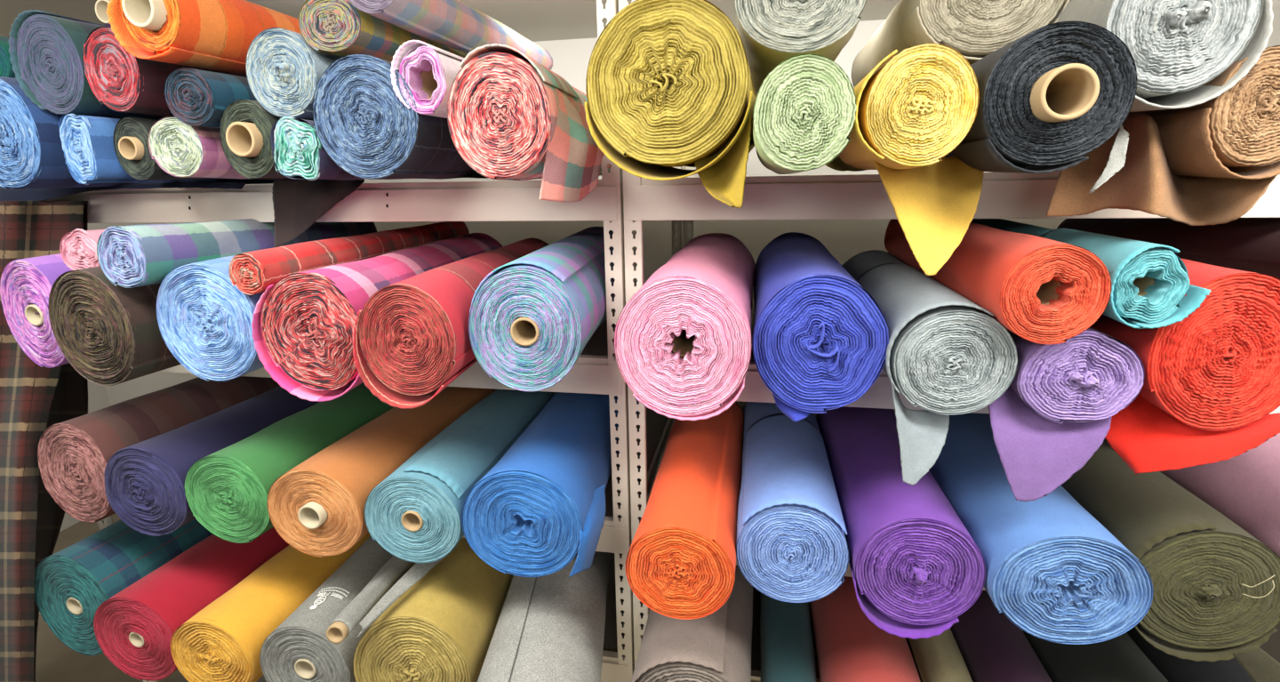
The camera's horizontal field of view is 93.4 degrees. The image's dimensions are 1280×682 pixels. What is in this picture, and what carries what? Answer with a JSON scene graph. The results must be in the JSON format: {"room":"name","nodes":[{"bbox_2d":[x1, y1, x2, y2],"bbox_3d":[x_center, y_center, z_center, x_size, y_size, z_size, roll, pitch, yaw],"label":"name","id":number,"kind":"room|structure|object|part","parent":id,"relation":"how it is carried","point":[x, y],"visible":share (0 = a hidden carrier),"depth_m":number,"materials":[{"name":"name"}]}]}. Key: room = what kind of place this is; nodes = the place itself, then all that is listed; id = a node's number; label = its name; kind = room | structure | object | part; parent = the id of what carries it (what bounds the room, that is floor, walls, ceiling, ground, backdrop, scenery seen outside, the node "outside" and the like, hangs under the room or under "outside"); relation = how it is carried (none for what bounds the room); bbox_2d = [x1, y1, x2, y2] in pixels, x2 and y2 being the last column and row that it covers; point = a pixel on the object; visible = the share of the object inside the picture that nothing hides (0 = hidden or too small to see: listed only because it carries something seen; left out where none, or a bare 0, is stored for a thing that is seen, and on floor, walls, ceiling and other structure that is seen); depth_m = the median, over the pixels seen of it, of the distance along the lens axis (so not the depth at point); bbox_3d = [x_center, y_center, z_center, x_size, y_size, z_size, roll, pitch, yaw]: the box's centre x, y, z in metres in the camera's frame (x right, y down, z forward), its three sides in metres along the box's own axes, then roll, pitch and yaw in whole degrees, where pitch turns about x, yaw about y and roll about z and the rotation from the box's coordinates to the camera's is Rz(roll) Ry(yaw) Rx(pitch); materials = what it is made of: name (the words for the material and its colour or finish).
{"room":"fabric store","nodes":[
{"label":"fabric store","id":0,"kind":"room"},
{"bbox_2d":[59,380,110,531],"bbox_3d":[-3.445,0.415,0.972,0.100,2.252,4.730,2,15,11],"label":"wall","id":1,"kind":"structure","parent":0,"point":[98,397],"depth_m":3.27,"materials":[{"name":"paint"}]},
{"bbox_2d":[35,512,182,681],"bbox_3d":[-0.125,1.626,0.700,6.800,0.060,4.830,2,15,11],"label":"floor","id":2,"kind":"structure","parent":0,"point":[55,661],"depth_m":2.27,"materials":[{"name":"plastic"}]},
{"bbox_2d":[43,0,681,681],"bbox_3d":[-0.723,0.090,2.041,1.610,2.222,1.058,2,15,11],"label":"shelving unit","id":3,"kind":"object","parent":2,"relation":"on","point":[596,371],"visible":0.18,"depth_m":1.40,"materials":[{"name":"metal"}]},
{"bbox_2d":[0,253,71,367],"bbox_3d":[-1.234,-0.154,1.655,0.169,0.245,0.758,2,15,11],"label":"roll","id":4,"kind":"object","parent":3,"relation":"on","point":[26,284],"visible":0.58,"depth_m":1.30,"materials":[{"name":"fabric"}]},
{"bbox_2d":[59,222,192,270],"bbox_3d":[-1.133,-0.287,1.653,0.115,0.104,0.759,2,15,11],"label":"roll","id":5,"kind":"object","parent":4,"relation":"on","point":[77,247],"visible":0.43,"depth_m":1.30,"materials":[{"name":"pink fabric"}]},
{"bbox_2d":[0,200,84,681],"bbox_3d":[-1.827,0.631,1.596,1.041,1.943,0.219,-1,15,-1],"label":"plaid fabric","id":6,"kind":"object","parent":3,"relation":"hanging from","point":[28,228],"visible":0.77,"depth_m":1.48,"materials":[{"name":"brown fabric"}]},
{"bbox_2d":[33,200,87,681],"bbox_3d":[-1.815,0.727,1.862,0.968,2.253,0.019,2,15,11],"label":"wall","id":7,"kind":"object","parent":3,"relation":"hanging from","point":[70,400],"visible":0.29,"depth_m":1.68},
{"bbox_2d":[48,265,181,385],"bbox_3d":[-1.008,-0.121,1.537,0.196,0.237,0.760,2,15,11],"label":"roll","id":8,"kind":"object","parent":3,"relation":"on","point":[110,334],"visible":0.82,"depth_m":1.19,"materials":[{"name":"brown fabric"}]},
{"bbox_2d":[0,181,245,200],"bbox_3d":[-1.326,-0.349,1.428,0.885,0.049,0.054,2,15,11],"label":"shelf","id":9,"kind":"object","parent":3,"relation":"on","point":[41,194],"visible":0.77,"depth_m":1.42,"materials":[{"name":"white metal"}]},
{"bbox_2d":[34,518,213,655],"bbox_3d":[-1.383,0.596,1.909,0.250,0.318,0.763,2,15,11],"label":"roll","id":10,"kind":"object","parent":3,"relation":"on","point":[71,583],"visible":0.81,"depth_m":1.57,"materials":[{"name":"fabric"}]},
{"bbox_3d":[-1.589,0.196,1.709,0.038,2.222,0.039,2,15,11],"label":"post","id":11,"kind":"part","parent":3,"relation":"part of","materials":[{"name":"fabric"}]},
{"bbox_2d":[0,76,273,189],"bbox_3d":[-1.211,-0.514,1.559,0.202,0.219,0.759,2,15,11],"label":"roll","id":12,"kind":"object","parent":3,"relation":"on","point":[32,153],"visible":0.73,"depth_m":1.21,"materials":[{"name":"fabric"}]},
{"bbox_2d":[0,35,15,78],"bbox_3d":[-1.374,-0.698,1.659,0.209,0.134,0.759,2,15,11],"label":"roll","id":13,"kind":"object","parent":12,"relation":"on","point":[6,70],"visible":0.16,"depth_m":1.29,"materials":[{"name":"teal fabric"}]},
{"bbox_2d":[37,376,279,522],"bbox_3d":[-1.279,0.230,1.801,0.219,0.277,0.762,2,15,11],"label":"roll","id":14,"kind":"object","parent":3,"relation":"on","point":[74,454],"visible":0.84,"depth_m":1.47,"materials":[{"name":"brown fabric"}]},
{"bbox_2d":[113,116,251,180],"bbox_3d":[-0.941,-0.481,1.554,0.101,0.124,0.769,2,15,11],"label":"roll","id":15,"kind":"object","parent":3,"relation":"on","point":[131,133],"visible":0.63,"depth_m":1.21,"materials":[{"name":"fabric"}]},
{"bbox_2d":[58,113,317,184],"bbox_3d":[-1.036,-0.474,1.542,0.077,0.136,0.759,2,15,11],"label":"roll","id":16,"kind":"object","parent":3,"relation":"on","point":[87,142],"visible":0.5,"depth_m":1.20,"materials":[{"name":"blue fabric"}]},
{"bbox_2d":[8,9,166,119],"bbox_3d":[-1.067,-0.630,1.514,0.161,0.185,0.762,2,15,11],"label":"roll","id":17,"kind":"object","parent":16,"relation":"on","point":[46,49],"visible":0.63,"depth_m":1.16,"materials":[{"name":"fabric"}]},
{"bbox_2d":[93,527,289,680],"bbox_3d":[-1.148,0.636,1.818,0.247,0.256,0.761,2,15,11],"label":"roll","id":18,"kind":"object","parent":3,"relation":"on","point":[135,628],"visible":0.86,"depth_m":1.48,"materials":[{"name":"fabric"}]},
{"bbox_2d":[148,116,247,178],"bbox_3d":[-0.829,-0.471,1.522,0.131,0.118,0.760,2,15,11],"label":"roll","id":19,"kind":"object","parent":3,"relation":"on","point":[181,149],"visible":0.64,"depth_m":1.17,"materials":[{"name":"fabric"}]},
{"bbox_2d":[82,26,247,116],"bbox_3d":[-0.918,-0.606,1.484,0.127,0.153,0.759,2,15,11],"label":"roll","id":20,"kind":"object","parent":19,"relation":"on","point":[121,81],"visible":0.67,"depth_m":1.14,"materials":[{"name":"red fabric"}]},
{"bbox_2d":[95,0,111,27],"bbox_3d":[-0.934,-0.720,1.498,0.070,0.069,0.774,2,15,11],"label":"roll","id":21,"kind":"object","parent":20,"relation":"on","point":[100,5],"visible":0.09,"depth_m":1.14,"materials":[{"name":"cardboard"}]},
{"bbox_2d":[164,67,256,127],"bbox_3d":[-0.760,-0.546,1.466,0.108,0.107,0.759,2,15,11],"label":"roll","id":22,"kind":"object","parent":19,"relation":"on","point":[194,97],"visible":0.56,"depth_m":1.12,"materials":[{"name":"blue fabric"}]},
{"bbox_2d":[106,0,300,74],"bbox_3d":[-0.786,-0.663,1.395,0.133,0.148,0.776,2,15,11],"label":"roll","id":23,"kind":"object","parent":22,"relation":"on","point":[215,35],"visible":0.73,"depth_m":1.08,"materials":[{"name":"fabric"}]},
{"bbox_2d":[156,255,263,381],"bbox_3d":[-0.779,-0.131,1.522,0.224,0.239,0.759,1,15,9],"label":"roll","id":24,"kind":"object","parent":3,"relation":"on","point":[204,320],"visible":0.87,"depth_m":1.17,"materials":[{"name":"blue fabric"}]},
{"bbox_2d":[96,218,377,287],"bbox_3d":[-0.905,-0.242,1.484,0.107,0.138,0.758,1,15,9],"label":"roll","id":25,"kind":"object","parent":24,"relation":"on","point":[134,255],"visible":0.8,"depth_m":1.19,"materials":[{"name":"multicoloured fabric"}]},
{"bbox_2d":[104,385,319,535],"bbox_3d":[-1.066,0.262,1.738,0.229,0.244,0.776,2,15,11],"label":"roll","id":26,"kind":"object","parent":3,"relation":"on","point":[145,480],"visible":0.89,"depth_m":1.40,"materials":[{"name":"fabric"}]},
{"bbox_2d":[219,99,290,179],"bbox_3d":[-0.666,-0.471,1.478,0.125,0.147,0.774,2,15,11],"label":"roll","id":27,"kind":"object","parent":3,"relation":"on","point":[245,128],"visible":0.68,"depth_m":1.13,"materials":[{"name":"fabric"}]},
{"bbox_2d":[170,531,370,681],"bbox_3d":[-0.922,0.650,1.754,0.218,0.227,0.760,2,15,11],"label":"roll","id":28,"kind":"object","parent":3,"relation":"on","point":[224,640],"visible":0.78,"depth_m":1.42,"materials":[{"name":"yellow fabric"}]},
{"bbox_2d":[184,382,393,543],"bbox_3d":[-0.845,0.265,1.697,0.221,0.234,0.762,2,15,11],"label":"roll","id":29,"kind":"object","parent":3,"relation":"on","point":[227,490],"visible":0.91,"depth_m":1.36,"materials":[{"name":"green fabric"}]},
{"bbox_2d":[270,115,363,180],"bbox_3d":[-0.550,-0.444,1.441,0.106,0.112,0.759,2,15,11],"label":"roll","id":30,"kind":"object","parent":3,"relation":"on","point":[298,151],"visible":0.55,"depth_m":1.09,"materials":[{"name":"green fabric"}]},
{"bbox_2d":[246,27,340,120],"bbox_3d":[-0.572,-0.575,1.430,0.149,0.156,0.767,2,15,11],"label":"roll","id":31,"kind":"object","parent":30,"relation":"on","point":[284,73],"visible":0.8,"depth_m":1.08,"materials":[{"name":"fabric"}]},
{"bbox_2d":[272,179,364,247],"bbox_3d":[-0.715,-0.283,1.343,0.237,0.148,0.050,2,15,11],"label":"cloth","id":32,"kind":"object","parent":3,"relation":"hanging from","point":[298,204],"visible":0.98,"depth_m":1.34,"materials":[{"name":"black fabric"}]},
{"bbox_2d":[259,536,456,681],"bbox_3d":[-0.631,0.613,1.655,0.421,0.346,0.833,2,15,11],"label":"roll","id":33,"kind":"object","parent":3,"relation":"on","point":[318,641],"visible":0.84,"depth_m":1.35,"materials":[{"name":"fabric"}]},
{"bbox_2d":[318,586,350,596],"bbox_3d":[-0.731,0.600,1.446,0.074,0.010,0.020,1,15,8],"label":"print","id":34,"kind":"object","parent":33,"relation":"on","point":[324,591],"depth_m":1.44,"materials":[{"name":"white paint"}]},
{"bbox_2d":[251,232,502,401],"bbox_3d":[-0.565,-0.109,1.513,0.225,0.249,0.811,1,15,8],"label":"roll","id":35,"kind":"object","parent":3,"relation":"on","point":[303,323],"visible":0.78,"depth_m":1.15,"materials":[{"name":"pink fabric"}]},
{"bbox_2d":[228,221,469,294],"bbox_3d":[-0.657,-0.239,1.535,0.075,0.082,0.908,1,15,8],"label":"roll","id":36,"kind":"object","parent":35,"relation":"on","point":[252,272],"visible":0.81,"depth_m":1.28,"materials":[{"name":"red fabric"}]},
{"bbox_2d":[267,386,496,557],"bbox_3d":[-0.630,0.281,1.634,0.244,0.228,0.777,2,15,11],"label":"roll","id":37,"kind":"object","parent":3,"relation":"on","point":[316,507],"visible":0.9,"depth_m":1.30,"materials":[{"name":"fabric"}]},
{"bbox_2d":[312,54,487,179],"bbox_3d":[-0.406,-0.484,1.399,0.202,0.210,0.759,2,15,11],"label":"roll","id":38,"kind":"object","parent":3,"relation":"on","point":[360,121],"visible":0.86,"depth_m":1.05,"materials":[{"name":"blue fabric"}]},
{"bbox_2d":[298,0,467,62],"bbox_3d":[-0.461,-0.642,1.391,0.127,0.098,0.760,2,15,11],"label":"roll","id":39,"kind":"object","parent":38,"relation":"on","point":[338,28],"visible":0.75,"depth_m":1.05,"materials":[{"name":"fabric"}]},
{"bbox_2d":[390,40,463,118],"bbox_3d":[-0.297,-0.535,1.361,0.097,0.115,0.764,2,15,11],"label":"roll","id":40,"kind":"object","parent":38,"relation":"on","point":[429,71],"visible":0.41,"depth_m":1.01,"materials":[{"name":"fabric"}]},
{"bbox_2d":[348,0,552,69],"bbox_3d":[-0.366,-0.679,1.336,0.110,0.097,0.760,2,15,11],"label":"roll","id":41,"kind":"object","parent":38,"relation":"on","point":[455,24],"visible":0.71,"depth_m":1.16,"materials":[{"name":"fabric"}]},
{"bbox_2d":[353,537,513,681],"bbox_3d":[-0.468,0.635,1.669,0.265,0.315,0.762,0,15,4],"label":"roll","id":42,"kind":"object","parent":3,"relation":"on","point":[442,628],"visible":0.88,"depth_m":1.31,"materials":[{"name":"yellow fabric"}]},
{"bbox_2d":[352,237,548,408],"bbox_3d":[-0.373,-0.094,1.457,0.190,0.231,0.815,1,15,7],"label":"roll","id":43,"kind":"object","parent":3,"relation":"on","point":[412,340],"visible":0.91,"depth_m":1.09,"materials":[{"name":"red fabric"}]},
{"bbox_2d":[364,389,556,562],"bbox_3d":[-0.409,0.278,1.598,0.217,0.223,0.760,1,15,9],"label":"roll","id":44,"kind":"object","parent":3,"relation":"on","point":[414,514],"visible":0.89,"depth_m":1.26,"materials":[{"name":"fabric"}]},
{"bbox_2d":[447,43,611,202],"bbox_3d":[-0.149,-0.442,1.326,0.230,0.243,0.763,1,15,8],"label":"roll","id":45,"kind":"object","parent":3,"relation":"on","point":[510,116],"visible":0.99,"depth_m":0.98,"materials":[{"name":"fabric"}]},
{"bbox_2d":[468,226,615,391],"bbox_3d":[-0.165,-0.124,1.466,0.212,0.241,0.808,1,15,6],"label":"roll","id":46,"kind":"object","parent":3,"relation":"on","point":[532,317],"visible":0.96,"depth_m":1.09,"materials":[{"name":"fabric"}]},
{"bbox_2d":[477,551,610,681],"bbox_3d":[-0.212,0.695,1.514,0.255,0.301,0.765,-1,15,0],"label":"roll","id":47,"kind":"object","parent":3,"relation":"on","point":[549,628],"visible":0.59,"depth_m":1.31,"materials":[{"name":"grey fabric"}]},
{"bbox_2d":[461,392,639,576],"bbox_3d":[-0.175,0.278,1.550,0.271,0.255,0.772,1,15,8],"label":"roll","id":48,"kind":"object","parent":3,"relation":"on","point":[542,503],"visible":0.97,"depth_m":1.21,"materials":[{"name":"blue fabric"}]},
{"bbox_3d":[-0.046,0.247,1.417,0.038,2.222,0.039,2,15,11],"label":"post","id":49,"kind":"part","parent":3,"relation":"part of","materials":[{"name":"metal"}]},
{"bbox_3d":[0.145,-0.017,2.376,0.038,2.222,0.039,2,15,11],"label":"post","id":50,"kind":"part","parent":3,"relation":"part of","materials":[{"name":"metal"}]},
{"bbox_2d":[618,0,1279,681],"bbox_3d":[0.995,0.146,1.717,1.876,2.222,1.056,2,15,11],"label":"shelving unit","id":51,"kind":"object","parent":2,"relation":"on","point":[1003,195],"visible":0.2,"depth_m":1.21,"materials":[{"name":"metal"}]},
{"bbox_3d":[-0.002,0.248,1.409,0.038,2.222,0.039,2,15,11],"label":"post","id":52,"kind":"part","parent":51,"relation":"part of","materials":[{"name":"metal"}]},
{"bbox_2d":[584,0,756,207],"bbox_3d":[0.115,-0.454,1.260,0.270,0.304,0.773,2,15,11],"label":"roll","id":53,"kind":"object","parent":51,"relation":"on","point":[669,84],"visible":1,"depth_m":0.91,"materials":[{"name":"yellow fabric"}]},
{"bbox_2d":[734,0,867,95],"bbox_3d":[0.318,-0.636,1.287,0.210,0.179,0.760,2,15,11],"label":"roll","id":54,"kind":"object","parent":53,"relation":"on","point":[772,32],"visible":0.83,"depth_m":0.95,"materials":[{"name":"grey fabric"}]},
{"bbox_2d":[614,232,755,420],"bbox_3d":[0.136,-0.085,1.327,0.228,0.243,0.760,2,15,11],"label":"roll","id":55,"kind":"object","parent":51,"relation":"on","point":[683,340],"visible":1,"depth_m":0.98,"materials":[{"name":"fabric"}]},
{"bbox_2d":[625,400,743,619],"bbox_3d":[0.142,0.330,1.449,0.205,0.201,0.760,2,15,11],"label":"roll","id":56,"kind":"object","parent":51,"relation":"on","point":[681,559],"visible":0.98,"depth_m":1.12,"materials":[{"name":"orange fabric"}]},
{"bbox_3d":[0.188,-0.016,2.368,0.038,2.222,0.039,2,15,11],"label":"post","id":57,"kind":"part","parent":51,"relation":"part of","materials":[{"name":"metal"}]},
{"bbox_2d":[631,565,752,681],"bbox_3d":[0.170,0.665,1.584,0.250,0.272,0.761,2,15,11],"label":"roll","id":58,"kind":"object","parent":51,"relation":"on","point":[716,646],"visible":0.44,"depth_m":1.27,"materials":[{"name":"fabric"}]},
{"bbox_2d":[760,592,815,681],"bbox_3d":[0.373,0.706,1.553,0.130,0.169,0.760,2,15,11],"label":"roll","id":59,"kind":"object","parent":51,"relation":"on","point":[787,644],"visible":0.43,"depth_m":1.38,"materials":[{"name":"teal fabric"}]},
{"bbox_2d":[736,401,848,602],"bbox_3d":[0.350,0.300,1.468,0.211,0.224,0.761,2,15,11],"label":"roll","id":60,"kind":"object","parent":51,"relation":"on","point":[792,547],"visible":0.98,"depth_m":1.13,"materials":[{"name":"blue fabric"}]},
{"bbox_2d":[752,53,856,174],"bbox_3d":[0.275,-0.383,1.114,0.133,0.146,0.768,2,15,11],"label":"roll","id":61,"kind":"object","parent":51,"relation":"on","point":[804,111],"visible":1,"depth_m":0.76,"materials":[{"name":"fabric"}]},
{"bbox_2d":[752,232,888,421],"bbox_3d":[0.358,-0.079,1.329,0.216,0.253,0.765,2,15,11],"label":"roll","id":62,"kind":"object","parent":51,"relation":"on","point":[820,340],"visible":1,"depth_m":0.98,"materials":[{"name":"blue fabric"}]},
{"bbox_2d":[809,576,920,681],"bbox_3d":[0.537,0.690,1.516,0.208,0.246,0.811,2,15,11],"label":"roll","id":63,"kind":"object","parent":51,"relation":"on","point":[850,647],"visible":0.33,"depth_m":1.29,"materials":[{"name":"fabric"}]},
{"bbox_2d":[816,406,985,639],"bbox_3d":[0.554,0.317,1.398,0.217,0.232,0.775,2,15,11],"label":"roll","id":64,"kind":"object","parent":51,"relation":"on","point":[916,567],"visible":0.98,"depth_m":1.07,"materials":[{"name":"purple fabric"}]},
{"bbox_2d":[825,43,983,275],"bbox_3d":[0.465,-0.322,1.136,0.234,0.306,0.772,2,15,11],"label":"roll","id":65,"kind":"object","parent":51,"relation":"on","point":[922,103],"visible":0.88,"depth_m":0.79,"materials":[{"name":"yellow fabric"}]},
{"bbox_2d":[841,249,1017,485],"bbox_3d":[0.553,-0.007,1.303,0.188,0.306,0.765,2,15,11],"label":"roll","id":66,"kind":"object","parent":51,"relation":"on","point":[946,356],"visible":0.91,"depth_m":0.95,"materials":[{"name":"grey fabric"}]},
{"bbox_2d":[907,628,972,681],"bbox_3d":[0.735,0.694,1.607,0.098,0.157,0.859,2,15,11],"label":"roll","id":67,"kind":"object","parent":51,"relation":"on","point":[938,658],"visible":0.24,"depth_m":1.34,"materials":[{"name":"yellow fabric"}]},
{"bbox_2d":[950,590,1052,681],"bbox_3d":[0.854,0.697,1.557,0.159,0.209,0.810,2,15,11],"label":"roll","id":68,"kind":"object","parent":51,"relation":"on","point":[993,648],"visible":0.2,"depth_m":1.33,"materials":[{"name":"fabric"}]},
{"bbox_2d":[943,20,1137,173],"bbox_3d":[0.587,-0.395,1.090,0.175,0.180,0.784,2,15,11],"label":"roll","id":69,"kind":"object","parent":51,"relation":"on","point":[1052,95],"visible":0.88,"depth_m":0.75,"materials":[{"name":"fabric"}]},
{"bbox_2d":[851,0,1070,87],"bbox_3d":[0.608,-0.628,1.274,0.216,0.190,0.760,2,15,11],"label":"roll","id":70,"kind":"object","parent":69,"relation":"on","point":[975,29],"visible":0.68,"depth_m":0.94,"materials":[{"name":"beige fabric"}]},
{"bbox_2d":[929,412,1152,644],"bbox_3d":[0.774,0.319,1.343,0.241,0.218,0.760,2,15,11],"label":"roll","id":71,"kind":"object","parent":51,"relation":"on","point":[1053,570],"visible":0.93,"depth_m":1.00,"materials":[{"name":"blue fabric"}]},
{"bbox_2d":[988,327,1144,501],"bbox_3d":[0.721,0.024,1.275,0.199,0.282,0.771,2,15,11],"label":"roll","id":72,"kind":"object","parent":51,"relation":"on","point":[1058,407],"visible":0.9,"depth_m":0.93,"materials":[{"name":"purple fabric"}]},
{"bbox_2d":[884,219,1111,343],"bbox_3d":[0.666,-0.174,1.257,0.143,0.149,0.857,2,15,11],"label":"roll","id":73,"kind":"object","parent":72,"relation":"on","point":[1041,290],"visible":0.87,"depth_m":0.87,"materials":[{"name":"fabric"}]},
{"bbox_2d":[970,218,1211,328],"bbox_3d":[0.790,-0.172,1.192,0.120,0.117,0.768,2,15,11],"label":"roll","id":74,"kind":"object","parent":72,"relation":"on","point":[1149,286],"visible":0.62,"depth_m":0.85,"materials":[{"name":"fabric"}]},
{"bbox_2d":[1022,630,1168,681],"bbox_3d":[1.030,0.682,1.508,0.207,0.262,0.810,2,15,11],"label":"roll","id":75,"kind":"object","parent":51,"relation":"on","point":[1117,659],"visible":0.16,"depth_m":1.24,"materials":[{"name":"black fabric"}]},
{"bbox_2d":[988,413,1279,681],"bbox_3d":[1.032,0.351,1.338,0.278,0.288,0.812,2,15,11],"label":"roll","id":76,"kind":"object","parent":51,"relation":"on","point":[1216,586],"visible":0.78,"depth_m":1.01,"materials":[{"name":"green fabric"}]},
{"bbox_2d":[1046,45,1279,225],"bbox_3d":[0.809,-0.355,1.137,0.248,0.226,0.763,2,15,11],"label":"roll","id":77,"kind":"object","parent":51,"relation":"on","point":[1210,162],"visible":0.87,"depth_m":0.83,"materials":[{"name":"brown fabric"}]},
{"bbox_2d":[1055,0,1273,193],"bbox_3d":[0.748,-0.438,1.116,0.183,0.301,0.772,2,15,11],"label":"roll","id":78,"kind":"object","parent":77,"relation":"on","point":[1176,47],"visible":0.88,"depth_m":0.76,"materials":[{"name":"grey fabric"}]},
{"bbox_2d":[1056,217,1279,279],"bbox_3d":[1.262,-0.234,1.414,0.143,0.161,0.909,2,15,11],"label":"roll","id":79,"kind":"object","parent":51,"relation":"on","point":[1251,244],"visible":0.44,"depth_m":1.23,"materials":[{"name":"red fabric"}]},
{"bbox_2d":[1089,258,1279,474],"bbox_3d":[0.912,-0.033,1.222,0.223,0.329,0.780,2,15,11],"label":"roll","id":80,"kind":"object","parent":51,"relation":"on","point":[1210,390],"visible":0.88,"depth_m":0.88,"materials":[{"name":"red fabric"}]},
{"bbox_2d":[1127,626,1254,681],"bbox_3d":[1.243,0.684,1.479,0.206,0.270,0.810,2,15,11],"label":"roll","id":81,"kind":"object","parent":51,"relation":"on","point":[1173,668],"visible":0.07,"depth_m":1.23,"materials":[{"name":"fabric"}]},
{"bbox_2d":[1160,432,1279,557],"bbox_3d":[1.209,0.260,1.280,0.195,0.292,0.642,2,15,11],"label":"roll","id":82,"kind":"object","parent":51,"relation":"on","point":[1244,488],"visible":0.19,"depth_m":1.08,"materials":[{"name":"fabric"}]},
{"bbox_2d":[0,0,900,41],"bbox_3d":[-0.166,-0.615,0.091,6.800,0.080,4.830,2,15,11],"label":"ceiling","id":83,"kind":"structure","parent":0,"point":[536,20],"depth_m":1.97,"materials":[{"name":"paint"}]},
{"bbox_2d":[87,0,1279,469],"bbox_3d":[0.299,-0.106,2.636,6.800,2.252,0.100,2,15,11],"label":"wall","id":84,"kind":"structure","parent":0,"point":[844,239],"depth_m":2.46,"materials":[{"name":"paint"}]}
]}

